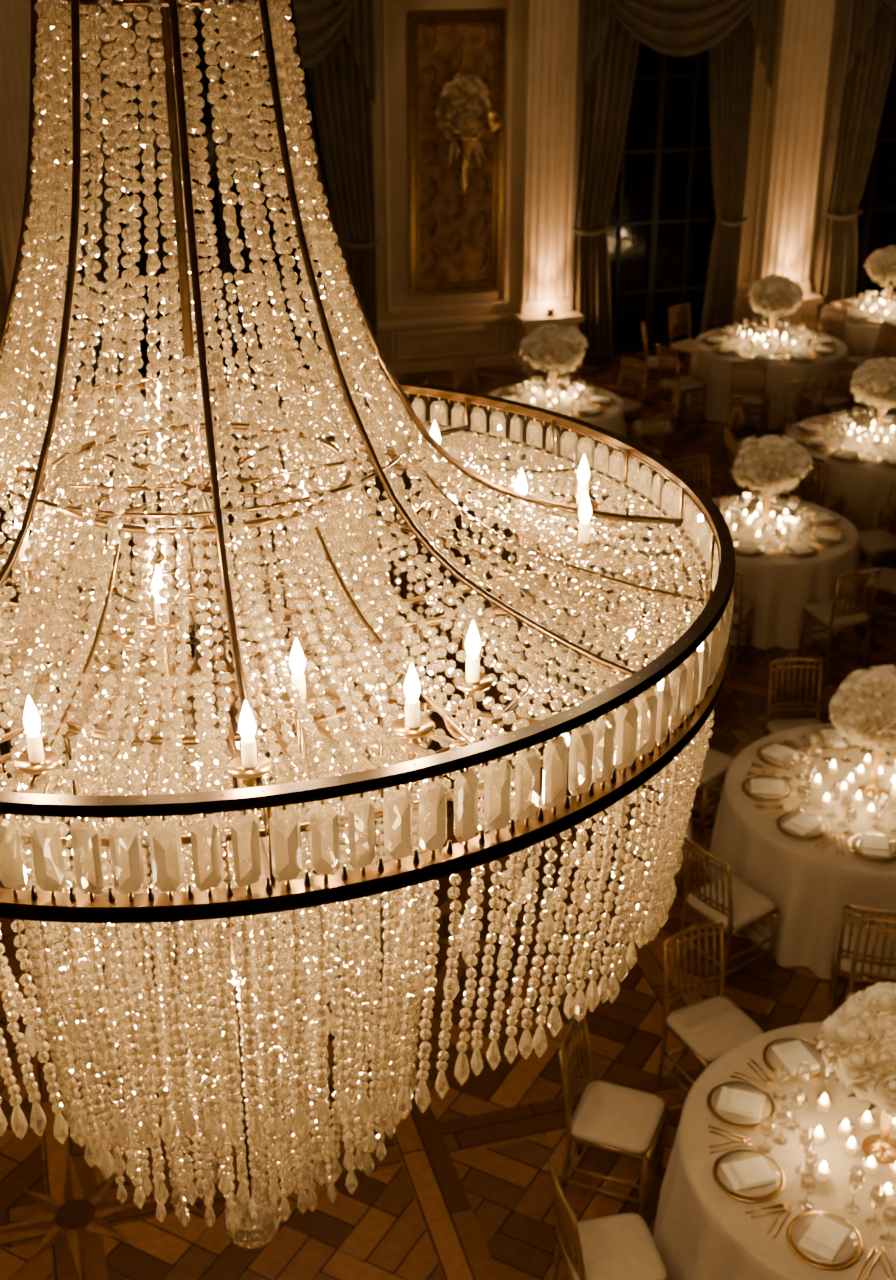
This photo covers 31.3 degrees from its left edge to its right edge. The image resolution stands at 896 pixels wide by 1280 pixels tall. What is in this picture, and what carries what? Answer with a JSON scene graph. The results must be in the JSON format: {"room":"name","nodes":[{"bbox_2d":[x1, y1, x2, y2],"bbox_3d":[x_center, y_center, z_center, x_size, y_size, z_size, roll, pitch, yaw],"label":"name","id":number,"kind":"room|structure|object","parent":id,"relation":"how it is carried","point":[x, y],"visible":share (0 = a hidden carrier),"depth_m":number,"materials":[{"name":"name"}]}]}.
{"room":"event hall","nodes":[
{"label":"event hall","id":0,"kind":"room"},
{"bbox_2d":[0,0,843,364],"bbox_3d":[0.445,-7.240,19.292,21.500,8.000,0.250,-7,27,-14],"label":"wall","id":1,"kind":"structure","parent":0,"point":[475,340],"depth_m":20.14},
{"bbox_2d":[0,0,77,412],"bbox_3d":[-4.846,-5.928,17.857,0.820,6.900,0.420,-7,27,-14],"label":"pilaster","id":2,"kind":"object","parent":1,"relation":"attached to","point":[15,15],"visible":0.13,"depth_m":18.01,"materials":[{"name":"paint"}]},
{"bbox_2d":[63,0,374,104],"bbox_3d":[-2.625,-6.895,18.050,3.700,1.770,0.455,-7,27,-14],"label":"swag valance","id":3,"kind":"object","parent":1,"relation":"attached to","point":[321,24],"visible":0.31,"depth_m":18.25,"materials":[{"name":"fabric"}]},
{"bbox_2d":[46,44,139,399],"bbox_3d":[-3.973,-5.215,18.517,1.172,5.000,0.200,-7,27,-14],"label":"curtain","id":4,"kind":"object","parent":3,"relation":"hanging from","point":[100,243],"visible":0.09,"depth_m":18.76,"materials":[{"name":"fabric"}]},
{"bbox_2d":[115,10,332,391],"bbox_3d":[-2.723,-5.487,19.119,3.100,5.000,0.101,-7,27,-14],"label":"window","id":5,"kind":"structure","parent":1,"relation":"in","point":[224,251],"depth_m":19.31,"materials":[{"name":"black glass"}]},
{"bbox_2d":[407,8,505,297],"bbox_3d":[0.104,-5.929,19.638,1.200,3.380,0.070,-7,27,-14],"label":"wall panel","id":6,"kind":"object","parent":1,"relation":"attached to","point":[456,238],"visible":0.83,"depth_m":19.70,"materials":[{"name":"wood"}]},
{"bbox_2d":[435,73,500,193],"bbox_3d":[0.216,-6.070,19.224,0.718,1.397,0.695,-7,27,-14],"label":"floral ornament","id":7,"kind":"object","parent":6,"relation":"attached to","point":[464,108],"visible":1,"depth_m":18.96,"materials":[{"name":"gold metal"}]},
{"bbox_2d":[103,0,812,397],"bbox_3d":[0.527,-7.113,19.033,21.500,8.000,0.350,-7,27,-14],"label":"trim","id":8,"kind":"structure","parent":1,"relation":"attached to","point":[424,366],"depth_m":20.47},
{"bbox_2d":[513,0,583,371],"bbox_3d":[1.292,-6.699,19.438,0.820,6.900,0.420,-7,27,-14],"label":"pilaster","id":9,"kind":"object","parent":1,"relation":"attached to","point":[551,42],"visible":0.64,"depth_m":19.93,"materials":[{"name":"paint"}]},
{"bbox_2d":[546,308,554,316],"bbox_3d":[1.316,-4.208,20.557,0.120,0.082,0.117,-7,27,-14],"label":"uplight","id":10,"kind":"object","parent":9,"relation":"on","point":[550,312],"visible":1,"depth_m":20.53,"materials":[{"name":"brown metal"}]},
{"bbox_2d":[607,41,715,353],"bbox_3d":[2.684,-6.166,20.513,2.050,5.000,0.100,-7,27,-14],"label":"window","id":11,"kind":"structure","parent":1,"relation":"in","point":[662,216],"depth_m":20.82,"materials":[{"name":"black glass"}]},
{"bbox_2d":[580,0,779,97],"bbox_3d":[2.782,-7.575,19.443,2.650,1.770,0.455,-7,27,-14],"label":"swag valance","id":12,"kind":"object","parent":1,"relation":"attached to","point":[681,28],"visible":1,"depth_m":19.34,"materials":[{"name":"fabric"}]},
{"bbox_2d":[569,0,639,360],"bbox_3d":[2.025,-5.969,20.063,0.991,5.000,0.200,-7,27,-14],"label":"curtain","id":13,"kind":"object","parent":12,"relation":"hanging from","point":[602,109],"visible":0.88,"depth_m":20.05,"materials":[{"name":"fabric"}]},
{"bbox_2d":[751,0,834,330],"bbox_3d":[4.545,-7.108,20.277,0.880,6.900,0.420,-7,27,-14],"label":"pilaster","id":14,"kind":"object","parent":1,"relation":"attached to","point":[805,26],"visible":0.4,"depth_m":20.72,"materials":[{"name":"paint"}]},
{"bbox_2d":[844,0,895,86],"bbox_3d":[6.315,-8.019,20.354,2.900,1.770,0.455,-7,27,-14],"label":"swag valance","id":15,"kind":"object","parent":1,"relation":"attached to","point":[863,11],"visible":1,"depth_m":20.01,"materials":[{"name":"fabric"}]},
{"bbox_2d":[813,0,895,330],"bbox_3d":[5.438,-6.398,20.942,0.991,5.000,0.200,-7,27,-14],"label":"curtain","id":16,"kind":"object","parent":15,"relation":"hanging from","point":[857,107],"visible":0.88,"depth_m":20.87,"materials":[{"name":"fabric"}]},
{"bbox_2d":[855,52,895,297],"bbox_3d":[6.216,-6.610,21.423,2.300,5.000,0.101,-7,27,-14],"label":"window","id":17,"kind":"structure","parent":1,"relation":"in","point":[876,225],"depth_m":21.64,"materials":[{"name":"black glass"}]},
{"bbox_2d":[0,349,895,1279],"bbox_3d":[4.062,1.931,9.728,22.000,0.100,26.500,-7,27,-14],"label":"floor","id":18,"kind":"structure","parent":0,"point":[461,1189],"depth_m":8.58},
{"bbox_2d":[0,1149,153,1279],"bbox_3d":[-1.820,2.805,7.810,0.679,0.002,0.679,12,29,24],"label":"inlay","id":19,"kind":"object","parent":18,"relation":"on","point":[76,1214],"visible":0.97,"depth_m":7.79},
{"bbox_2d":[308,33,380,374],"bbox_3d":[-1.299,-5.551,19.206,0.941,5.000,0.200,-7,27,-14],"label":"curtain","id":20,"kind":"object","parent":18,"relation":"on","point":[343,105],"visible":0.71,"depth_m":19.15,"materials":[{"name":"fabric"}]},
{"bbox_2d":[423,381,451,425],"bbox_3d":[-0.030,-2.285,17.190,0.493,0.940,0.406,2,26,3],"label":"dining chair","id":21,"kind":"object","parent":18,"relation":"on","point":[427,402],"visible":0.18,"depth_m":17.15,"materials":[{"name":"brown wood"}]},
{"bbox_2d":[451,358,481,429],"bbox_3d":[0.326,-2.631,17.899,0.493,0.940,0.406,21,33,36],"label":"dining chair","id":22,"kind":"object","parent":18,"relation":"on","point":[455,380],"visible":0.35,"depth_m":17.87,"materials":[{"name":"brown wood"}]},
{"bbox_2d":[468,414,508,498],"bbox_3d":[0.328,-1.937,16.476,0.406,0.940,0.493,23,34,39],"label":"dining chair","id":23,"kind":"object","parent":18,"relation":"on","point":[469,415],"visible":0.02,"depth_m":16.27,"materials":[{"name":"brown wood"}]},
{"bbox_2d":[528,362,561,381],"bbox_3d":[1.119,-2.802,18.249,0.406,0.940,0.493,-1,26,-2],"label":"dining chair","id":24,"kind":"object","parent":18,"relation":"on","point":[529,365],"visible":0.06,"depth_m":18.32,"materials":[{"name":"brown wood"}]},
{"bbox_2d":[482,382,626,487],"bbox_3d":[1.127,-2.207,17.234,1.663,0.742,1.645,0,26,0],"label":"tablecloth","id":25,"kind":"object","parent":18,"relation":"on","point":[612,419],"visible":0.23,"depth_m":16.76,"materials":[{"name":"fabric"}]},
{"bbox_2d":[525,388,575,409],"bbox_3d":[1.115,-2.606,17.046,0.587,0.136,0.601,-9,27,-18],"label":"votive candles","id":26,"kind":"object","parent":25,"relation":"on","point":[533,402],"visible":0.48,"depth_m":16.93,"materials":[{"name":"wax"}]},
{"bbox_2d":[519,324,587,403],"bbox_3d":[1.116,-2.911,16.872,0.728,0.830,0.700,-8,27,-16],"label":"flower centerpiece","id":27,"kind":"object","parent":25,"relation":"on","point":[553,349],"visible":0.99,"depth_m":16.61,"materials":[{"name":"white plant"}]},
{"bbox_2d":[496,374,614,419],"bbox_3d":[1.120,-2.637,17.016,1.257,0.224,1.257,11,28,21],"label":"place settings","id":28,"kind":"object","parent":25,"relation":"on","point":[579,387],"visible":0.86,"depth_m":16.95,"materials":[{"name":"white ceramic"}]},
{"bbox_2d":[542,426,580,510],"bbox_3d":[1.121,-1.780,16.154,0.406,0.940,0.493,-1,26,-2],"label":"dining chair","id":29,"kind":"object","parent":18,"relation":"on","point":[556,427],"visible":0.07,"depth_m":15.78,"materials":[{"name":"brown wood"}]},
{"bbox_2d":[547,1154,670,1279],"bbox_3d":[0.688,2.689,6.991,0.493,0.940,0.406,-6,27,-12],"label":"dining chair","id":30,"kind":"object","parent":18,"relation":"on","point":[621,1246],"visible":1,"depth_m":6.94,"materials":[{"name":"brown wood"}]},
{"bbox_2d":[558,1014,669,1217],"bbox_3d":[0.793,2.308,7.773,0.493,0.940,0.406,10,28,19],"label":"dining chair","id":31,"kind":"object","parent":18,"relation":"on","point":[621,1120],"visible":0.94,"depth_m":7.72,"materials":[{"name":"brown wood"}]},
{"bbox_2d":[601,495,660,579],"bbox_3d":[1.653,-0.938,14.428,0.493,0.940,0.406,14,29,26],"label":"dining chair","id":32,"kind":"object","parent":18,"relation":"on","point":[605,496],"visible":0.02,"depth_m":14.45,"materials":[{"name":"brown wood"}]},
{"bbox_2d":[617,357,647,443],"bbox_3d":[1.934,-2.641,17.919,0.493,0.940,0.406,-23,34,-38],"label":"dining chair","id":33,"kind":"object","parent":18,"relation":"on","point":[630,406],"visible":0.58,"depth_m":17.89,"materials":[{"name":"brown wood"}]},
{"bbox_2d":[610,412,668,479],"bbox_3d":[1.953,-1.918,16.436,0.406,0.940,0.493,-21,33,-36],"label":"dining chair","id":34,"kind":"object","parent":18,"relation":"on","point":[660,453],"visible":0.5,"depth_m":16.20,"materials":[{"name":"brown wood"}]},
{"bbox_2d":[609,526,673,611],"bbox_3d":[1.639,-0.540,13.613,0.493,0.940,0.406,-7,27,-14],"label":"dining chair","id":35,"kind":"object","parent":18,"relation":"on","point":[624,552],"visible":0.02,"depth_m":13.51,"materials":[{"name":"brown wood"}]},
{"bbox_2d":[619,804,694,893],"bbox_3d":[1.300,1.180,10.085,0.493,0.940,0.406,2,26,4],"label":"dining chair","id":36,"kind":"object","parent":18,"relation":"on","point":[690,836],"visible":0.09,"depth_m":10.01,"materials":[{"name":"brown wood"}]},
{"bbox_2d":[632,381,682,463],"bbox_3d":[2.241,-2.284,17.188,0.493,0.940,0.406,0,26,1],"label":"dining chair","id":37,"kind":"object","parent":18,"relation":"on","point":[637,424],"visible":0.7,"depth_m":17.12,"materials":[{"name":"brown wood"}]},
{"bbox_2d":[640,321,679,402],"bbox_3d":[2.569,-3.369,19.412,0.493,0.940,0.406,3,26,6],"label":"dining chair","id":38,"kind":"object","parent":18,"relation":"on","point":[652,361],"visible":0.67,"depth_m":19.32,"materials":[{"name":"brown wood"}]},
{"bbox_2d":[655,344,705,426],"bbox_3d":[2.697,-2.979,18.613,0.493,0.940,0.406,-14,29,-26],"label":"dining chair","id":39,"kind":"object","parent":18,"relation":"on","point":[689,384],"visible":0.91,"depth_m":18.55,"materials":[{"name":"brown wood"}]},
{"bbox_2d":[666,304,694,376],"bbox_3d":[3.033,-3.697,20.085,0.406,0.940,0.493,-20,33,-36],"label":"dining chair","id":40,"kind":"object","parent":18,"relation":"on","point":[685,346],"visible":0.71,"depth_m":20.07,"materials":[{"name":"brown wood"}]},
{"bbox_2d":[673,456,709,495],"bbox_3d":[2.340,-1.197,14.959,0.406,0.940,0.493,-9,27,-17],"label":"dining chair","id":41,"kind":"object","parent":18,"relation":"on","point":[687,457],"visible":0.2,"depth_m":14.99,"materials":[{"name":"brown wood"}]},
{"bbox_2d":[654,748,733,843],"bbox_3d":[1.663,0.819,10.825,0.493,0.940,0.406,22,33,37],"label":"dining chair","id":42,"kind":"object","parent":18,"relation":"on","point":[716,764],"visible":0.16,"depth_m":10.71,"materials":[{"name":"brown wood"}]},
{"bbox_2d":[656,921,763,1093],"bbox_3d":[1.381,2.014,8.376,0.406,0.940,0.493,-13,29,-25],"label":"dining chair","id":43,"kind":"object","parent":18,"relation":"on","point":[708,1028],"visible":0.84,"depth_m":8.37,"materials":[{"name":"brown wood"}]},
{"bbox_2d":[675,837,778,995],"bbox_3d":[1.628,1.543,9.340,0.493,0.940,0.406,-18,31,-32],"label":"dining chair","id":44,"kind":"object","parent":18,"relation":"on","point":[728,899],"visible":0.95,"depth_m":9.26,"materials":[{"name":"brown wood"}]},
{"bbox_2d":[701,571,753,676],"bbox_3d":[2.233,-0.238,12.992,0.406,0.940,0.493,11,28,22],"label":"dining chair","id":45,"kind":"object","parent":18,"relation":"on","point":[742,609],"visible":0.38,"depth_m":12.91,"materials":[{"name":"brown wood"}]},
{"bbox_2d":[699,15,756,335],"bbox_3d":[3.517,-6.157,20.448,0.761,5.000,0.200,-7,27,-14],"label":"curtain","id":46,"kind":"object","parent":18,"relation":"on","point":[731,61],"visible":0.88,"depth_m":20.47,"materials":[{"name":"fabric"}]},
{"bbox_2d":[722,426,753,496],"bbox_3d":[2.969,-1.636,15.858,0.493,0.940,0.406,-3,26,-7],"label":"dining chair","id":47,"kind":"object","parent":18,"relation":"on","point":[730,445],"visible":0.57,"depth_m":15.74,"materials":[{"name":"brown wood"}]},
{"bbox_2d":[723,396,756,486],"bbox_3d":[3.154,-2.021,16.649,0.493,0.940,0.406,14,29,26],"label":"dining chair","id":48,"kind":"object","parent":18,"relation":"on","point":[732,416],"visible":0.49,"depth_m":16.64,"materials":[{"name":"brown wood"}]},
{"bbox_2d":[732,297,762,326],"bbox_3d":[3.848,-3.854,20.406,0.406,0.940,0.493,-2,26,-3],"label":"dining chair","id":49,"kind":"object","parent":18,"relation":"on","point":[738,298],"visible":0.21,"depth_m":20.45,"materials":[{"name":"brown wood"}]},
{"bbox_2d":[728,362,769,438],"bbox_3d":[3.416,-2.747,18.137,0.406,0.940,0.493,9,27,17],"label":"dining chair","id":50,"kind":"object","parent":18,"relation":"on","point":[750,398],"visible":0.9,"depth_m":17.97,"materials":[{"name":"brown wood"}]},
{"bbox_2d":[661,496,860,649],"bbox_3d":[2.732,-0.639,14.019,1.752,0.742,1.759,0,26,0],"label":"tablecloth","id":51,"kind":"object","parent":18,"relation":"on","point":[778,589],"visible":0.41,"depth_m":13.32,"materials":[{"name":"fabric"}]},
{"bbox_2d":[724,513,737,535],"label":"votive candles","id":52,"kind":"object","parent":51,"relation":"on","point":[727,519],"depth_m":13.84,"materials":[{"name":"wax"}]},
{"bbox_2d":[741,503,771,541],"label":"votive candles","id":53,"kind":"object","parent":51,"relation":"on","point":[750,521],"depth_m":13.81,"materials":[{"name":"wax"}]},
{"bbox_2d":[732,434,811,530],"bbox_3d":[2.750,-1.345,13.662,0.636,0.830,0.662,-18,31,-32],"label":"flower centerpiece","id":54,"kind":"object","parent":51,"relation":"on","point":[769,465],"visible":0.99,"depth_m":13.41,"materials":[{"name":"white plant"}]},
{"bbox_2d":[768,510,789,538],"label":"votive candles","id":55,"kind":"object","parent":51,"relation":"on","point":[772,517],"depth_m":13.93,"materials":[{"name":"wax"}]},
{"bbox_2d":[716,492,846,557],"bbox_3d":[2.740,-1.067,13.799,1.350,0.224,1.350,-21,33,-37],"label":"place settings","id":56,"kind":"object","parent":51,"relation":"on","point":[733,505],"visible":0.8,"depth_m":13.60,"materials":[{"name":"white ceramic"}]},
{"bbox_2d":[789,518,797,533],"label":"votive candles","id":57,"kind":"object","parent":51,"relation":"on","point":[792,525],"depth_m":13.72,"materials":[{"name":"wax"}]},
{"bbox_2d":[685,325,849,429],"bbox_3d":[3.849,-3.188,19.245,1.948,0.742,1.948,0,26,0],"label":"tablecloth","id":58,"kind":"object","parent":18,"relation":"on","point":[712,368],"visible":0.69,"depth_m":18.59,"materials":[{"name":"fabric"}]},
{"bbox_2d":[703,317,836,362],"bbox_3d":[3.843,-3.615,19.022,1.594,0.224,1.576,9,27,18],"label":"place settings","id":59,"kind":"object","parent":58,"relation":"on","point":[733,333],"visible":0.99,"depth_m":18.89,"materials":[{"name":"white ceramic"}]},
{"bbox_2d":[740,331,803,351],"bbox_3d":[3.816,-3.594,19.072,0.667,0.136,0.638,21,33,37],"label":"votive candles","id":60,"kind":"object","parent":58,"relation":"on","point":[757,339],"visible":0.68,"depth_m":19.01,"materials":[{"name":"wax"}]},
{"bbox_2d":[747,273,803,345],"bbox_3d":[3.855,-3.905,18.910,0.662,0.830,0.636,-4,26,-8],"label":"flower centerpiece","id":61,"kind":"object","parent":58,"relation":"on","point":[773,296],"visible":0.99,"depth_m":18.66,"materials":[{"name":"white plant"}]},
{"bbox_2d":[653,1022,895,1279],"bbox_3d":[1.940,2.621,7.335,1.959,0.742,1.955,0,26,0],"label":"tablecloth","id":62,"kind":"object","parent":18,"relation":"on","point":[702,1232],"visible":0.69,"depth_m":7.10,"materials":[{"name":"fabric"}]},
{"bbox_2d":[707,1037,895,1279],"bbox_3d":[1.927,2.186,7.128,1.576,0.224,1.594,12,28,22],"label":"place settings","id":63,"kind":"object","parent":62,"relation":"on","point":[825,1240],"visible":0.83,"depth_m":7.01,"materials":[{"name":"gold metal"}]},
{"bbox_2d":[812,1126,826,1145],"label":"votive candles","id":64,"kind":"object","parent":62,"relation":"on","point":[820,1134],"depth_m":7.19,"materials":[{"name":"wax"}]},
{"bbox_2d":[815,1161,831,1182],"label":"votive candles","id":65,"kind":"object","parent":62,"relation":"on","point":[823,1174],"depth_m":6.99,"materials":[{"name":"wax"}]},
{"bbox_2d":[816,1094,831,1113],"label":"votive candles","id":66,"kind":"object","parent":62,"relation":"on","point":[823,1102],"depth_m":7.37,"materials":[{"name":"wax"}]},
{"bbox_2d":[837,1119,859,1156],"label":"votive candles","id":67,"kind":"object","parent":62,"relation":"on","point":[844,1133],"depth_m":7.17,"materials":[{"name":"wax"}]},
{"bbox_2d":[816,982,895,1163],"bbox_3d":[1.938,1.915,6.979,0.662,0.830,0.636,0,26,0],"label":"flower centerpiece","id":68,"kind":"object","parent":62,"relation":"on","point":[858,1040],"visible":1,"depth_m":6.80,"materials":[{"name":"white plant"}]},
{"bbox_2d":[859,1111,874,1131],"label":"votive candles","id":69,"kind":"object","parent":62,"relation":"on","point":[866,1120],"depth_m":7.27,"materials":[{"name":"wax"}]},
{"bbox_2d":[863,1156,878,1175],"label":"votive candles","id":70,"kind":"object","parent":62,"relation":"on","point":[870,1163],"depth_m":7.03,"materials":[{"name":"wax"}]},
{"bbox_2d":[881,1160,895,1202],"label":"votive candles","id":71,"kind":"object","parent":62,"relation":"on","point":[890,1189],"depth_m":6.90,"materials":[{"name":"wax"}]},
{"bbox_2d":[891,1119,895,1132],"label":"votive candles","id":72,"kind":"object","parent":62,"relation":"on","point":[893,1129],"depth_m":7.26,"materials":[{"name":"wax"}]},
{"bbox_2d":[777,317,807,329],"bbox_3d":[4.441,-3.999,20.704,0.493,0.940,0.406,2,26,4],"label":"dining chair","id":73,"kind":"object","parent":18,"relation":"on","point":[793,326],"visible":0.06,"depth_m":20.76,"materials":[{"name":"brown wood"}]},
{"bbox_2d":[764,657,822,736],"bbox_3d":[2.454,0.649,11.174,0.406,0.940,0.493,-3,26,-6],"label":"dining chair","id":74,"kind":"object","parent":18,"relation":"on","point":[774,726],"visible":0.55,"depth_m":11.22,"materials":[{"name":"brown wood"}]},
{"bbox_2d":[782,380,814,435],"bbox_3d":[3.844,-2.260,17.137,0.406,0.940,0.493,-10,28,-20],"label":"dining chair","id":75,"kind":"object","parent":18,"relation":"on","point":[785,427],"visible":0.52,"depth_m":17.18,"materials":[{"name":"brown wood"}]},
{"bbox_2d":[706,724,895,979],"bbox_3d":[2.649,1.284,10.076,1.965,0.742,1.985,0,26,0],"label":"tablecloth","id":76,"kind":"object","parent":18,"relation":"on","point":[810,886],"visible":0.66,"depth_m":9.52,"materials":[{"name":"fabric"}]},
{"bbox_2d":[812,774,823,789],"label":"votive candles","id":77,"kind":"object","parent":76,"relation":"on","point":[818,782],"depth_m":9.94,"materials":[{"name":"wax"}]},
{"bbox_2d":[742,727,895,861],"bbox_3d":[2.615,0.854,9.860,1.576,0.224,1.594,-19,32,-34],"label":"place settings","id":78,"kind":"object","parent":76,"relation":"on","point":[799,824],"visible":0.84,"depth_m":9.74,"materials":[{"name":"gold metal"}]},
{"bbox_2d":[821,793,831,808],"label":"votive candles","id":79,"kind":"object","parent":76,"relation":"on","point":[826,801],"depth_m":9.74,"materials":[{"name":"wax"}]},
{"bbox_2d":[827,760,838,774],"label":"votive candles","id":80,"kind":"object","parent":76,"relation":"on","point":[832,768],"depth_m":10.10,"materials":[{"name":"wax"}]},
{"bbox_2d":[841,755,876,818],"label":"votive candles","id":81,"kind":"object","parent":76,"relation":"on","point":[847,785],"depth_m":9.93,"materials":[{"name":"wax"}]},
{"bbox_2d":[829,665,895,798],"bbox_3d":[2.633,0.574,9.727,0.636,0.830,0.662,13,29,24],"label":"flower centerpiece","id":82,"kind":"object","parent":76,"relation":"on","point":[863,707],"visible":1,"depth_m":9.52,"materials":[{"name":"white plant"}]},
{"bbox_2d":[878,761,895,810],"label":"votive candles","id":83,"kind":"object","parent":76,"relation":"on","point":[891,781],"depth_m":9.94,"materials":[{"name":"wax"}]},
{"bbox_2d":[779,457,824,505],"bbox_3d":[3.258,-1.204,14.974,0.406,0.940,0.493,10,28,19],"label":"dining chair","id":84,"kind":"object","parent":18,"relation":"on","point":[812,458],"visible":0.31,"depth_m":15.00,"materials":[{"name":"brown wood"}]},
{"bbox_2d":[801,313,824,333],"bbox_3d":[4.641,-3.612,19.910,0.493,0.940,0.406,-18,31,-32],"label":"dining chair","id":85,"kind":"object","parent":18,"relation":"on","point":[803,318],"visible":0.27,"depth_m":19.61,"materials":[{"name":"brown wood"}]},
{"bbox_2d":[787,463,842,514],"bbox_3d":[3.463,-1.310,15.190,0.406,0.940,0.493,20,33,35],"label":"dining chair","id":86,"kind":"object","parent":18,"relation":"on","point":[830,502],"visible":0.44,"depth_m":15.01,"materials":[{"name":"brown wood"}]},
{"bbox_2d":[798,362,856,421],"bbox_3d":[4.297,-2.735,18.113,0.406,0.940,0.493,-11,28,-21],"label":"dining chair","id":87,"kind":"object","parent":18,"relation":"on","point":[825,398],"visible":0.78,"depth_m":17.95,"materials":[{"name":"brown wood"}]},
{"bbox_2d":[816,303,846,340],"bbox_3d":[4.687,-3.707,20.105,0.406,0.940,0.493,23,34,38],"label":"dining chair","id":88,"kind":"object","parent":18,"relation":"on","point":[824,304],"visible":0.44,"depth_m":20.09,"materials":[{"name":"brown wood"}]},
{"bbox_2d":[777,413,895,535],"bbox_3d":[4.292,-1.657,16.105,1.953,0.742,1.956,0,26,0],"label":"tablecloth","id":89,"kind":"object","parent":18,"relation":"on","point":[863,489],"visible":0.37,"depth_m":15.37,"materials":[{"name":"fabric"}]},
{"bbox_2d":[799,407,895,465],"bbox_3d":[4.268,-2.082,15.880,1.594,0.224,1.576,20,32,35],"label":"place settings","id":90,"kind":"object","parent":89,"relation":"on","point":[842,418],"visible":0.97,"depth_m":15.80,"materials":[{"name":"ceramic"}]},
{"bbox_2d":[846,421,895,449],"bbox_3d":[4.277,-2.057,15.920,0.602,0.136,0.669,-22,34,-38],"label":"votive candles","id":91,"kind":"object","parent":89,"relation":"on","point":[852,429],"visible":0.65,"depth_m":15.98,"materials":[{"name":"wax"}]},
{"bbox_2d":[850,358,895,442],"bbox_3d":[4.275,-2.371,15.765,0.636,0.830,0.662,8,27,16],"label":"flower centerpiece","id":92,"kind":"object","parent":89,"relation":"on","point":[873,384],"visible":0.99,"depth_m":15.54,"materials":[{"name":"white plant"}]},
{"bbox_2d":[798,569,880,679],"bbox_3d":[3.161,-0.208,12.931,0.406,0.940,0.493,-9,28,-18],"label":"dining chair","id":93,"kind":"object","parent":18,"relation":"on","point":[836,614],"visible":0.98,"depth_m":12.83,"materials":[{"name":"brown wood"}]},
{"bbox_2d":[818,298,895,379],"bbox_3d":[5.597,-3.849,20.600,1.762,0.742,1.751,0,26,0],"label":"tablecloth","id":94,"kind":"object","parent":18,"relation":"on","point":[860,339],"visible":0.38,"depth_m":19.98,"materials":[{"name":"fabric"}]},
{"bbox_2d":[832,289,895,325],"bbox_3d":[5.600,-4.280,20.387,1.350,0.224,1.350,15,30,28],"label":"place settings","id":95,"kind":"object","parent":94,"relation":"on","point":[862,298],"visible":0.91,"depth_m":20.30,"materials":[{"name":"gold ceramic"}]},
{"bbox_2d":[859,300,892,317],"bbox_3d":[5.605,-4.247,20.410,0.705,0.136,0.586,0,26,0],"label":"votive candles","id":96,"kind":"object","parent":94,"relation":"on","point":[886,314],"visible":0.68,"depth_m":20.37,"materials":[{"name":"wax"}]},
{"bbox_2d":[864,246,895,312],"bbox_3d":[5.590,-4.559,20.251,0.662,0.830,0.636,24,35,39],"label":"flower centerpiece","id":97,"kind":"object","parent":94,"relation":"on","point":[881,265],"visible":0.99,"depth_m":20.04,"materials":[{"name":"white plant"}]},
{"bbox_2d":[829,904,895,1015],"bbox_3d":[2.358,1.758,8.900,0.406,0.940,0.493,7,27,14],"label":"dining chair","id":98,"kind":"object","parent":18,"relation":"on","point":[846,935],"visible":0.71,"depth_m":8.79,"materials":[{"name":"brown wood"}]},
{"bbox_2d":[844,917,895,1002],"bbox_3d":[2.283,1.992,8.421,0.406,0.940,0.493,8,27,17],"label":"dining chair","id":99,"kind":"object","parent":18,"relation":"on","point":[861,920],"visible":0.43,"depth_m":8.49,"materials":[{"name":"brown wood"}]},
{"bbox_2d":[848,320,895,402],"bbox_3d":[5.101,-3.368,19.409,0.493,0.940,0.406,-5,26,-10],"label":"dining chair","id":100,"kind":"object","parent":18,"relation":"on","point":[860,360],"visible":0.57,"depth_m":19.37,"materials":[{"name":"brown wood"}]},
{"bbox_2d":[850,352,895,412],"bbox_3d":[5.002,-2.979,18.612,0.493,0.940,0.406,15,30,28],"label":"dining chair","id":101,"kind":"object","parent":18,"relation":"on","point":[860,405],"visible":0.07,"depth_m":18.65,"materials":[{"name":"brown wood"}]},
{"bbox_2d":[858,482,895,584],"bbox_3d":[3.868,-0.895,14.341,0.493,0.940,0.406,-10,28,-20],"label":"dining chair","id":102,"kind":"object","parent":18,"relation":"on","point":[878,542],"visible":0.72,"depth_m":14.28,"materials":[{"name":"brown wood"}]},
{"bbox_2d":[859,567,895,634],"bbox_3d":[3.801,-0.498,13.526,0.493,0.940,0.406,11,28,22],"label":"dining chair","id":103,"kind":"object","parent":18,"relation":"on","point":[886,584],"visible":0.59,"depth_m":13.50,"materials":[{"name":"brown wood"}]},
{"bbox_2d":[874,407,895,414],"bbox_3d":[4.733,-2.285,17.189,0.406,0.940,0.493,7,27,14],"label":"dining chair","id":104,"kind":"object","parent":18,"relation":"on","point":[890,410],"visible":0.08,"depth_m":17.30,"materials":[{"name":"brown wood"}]},
{"bbox_2d":[876,327,895,358],"bbox_3d":[5.439,-3.420,19.517,0.406,0.940,0.493,2,26,5],"label":"dining chair","id":105,"kind":"object","parent":18,"relation":"on","point":[878,355],"visible":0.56,"depth_m":19.26,"materials":[{"name":"brown wood"}]},
{"bbox_2d":[877,500,895,568],"bbox_3d":[4.281,-1.166,14.896,0.406,0.940,0.493,-1,26,-1],"label":"dining chair","id":106,"kind":"object","parent":18,"relation":"on","point":[882,509],"visible":0.43,"depth_m":14.93,"materials":[{"name":"brown wood"}]},
{"bbox_3d":[4.062,-5.394,6.155,22.000,0.200,26.500,-7,27,-14],"label":"ceiling","id":107,"kind":"structure","parent":0,"visible":0},
{"bbox_2d":[0,0,735,1248],"bbox_3d":[-0.497,-0.813,2.949,2.135,5.223,2.135,-14,29,-27],"label":"crystal chandelier","id":108,"kind":"object","parent":107,"relation":"hanging from","point":[256,846],"visible":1,"depth_m":2.82,"materials":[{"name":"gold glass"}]}
]}

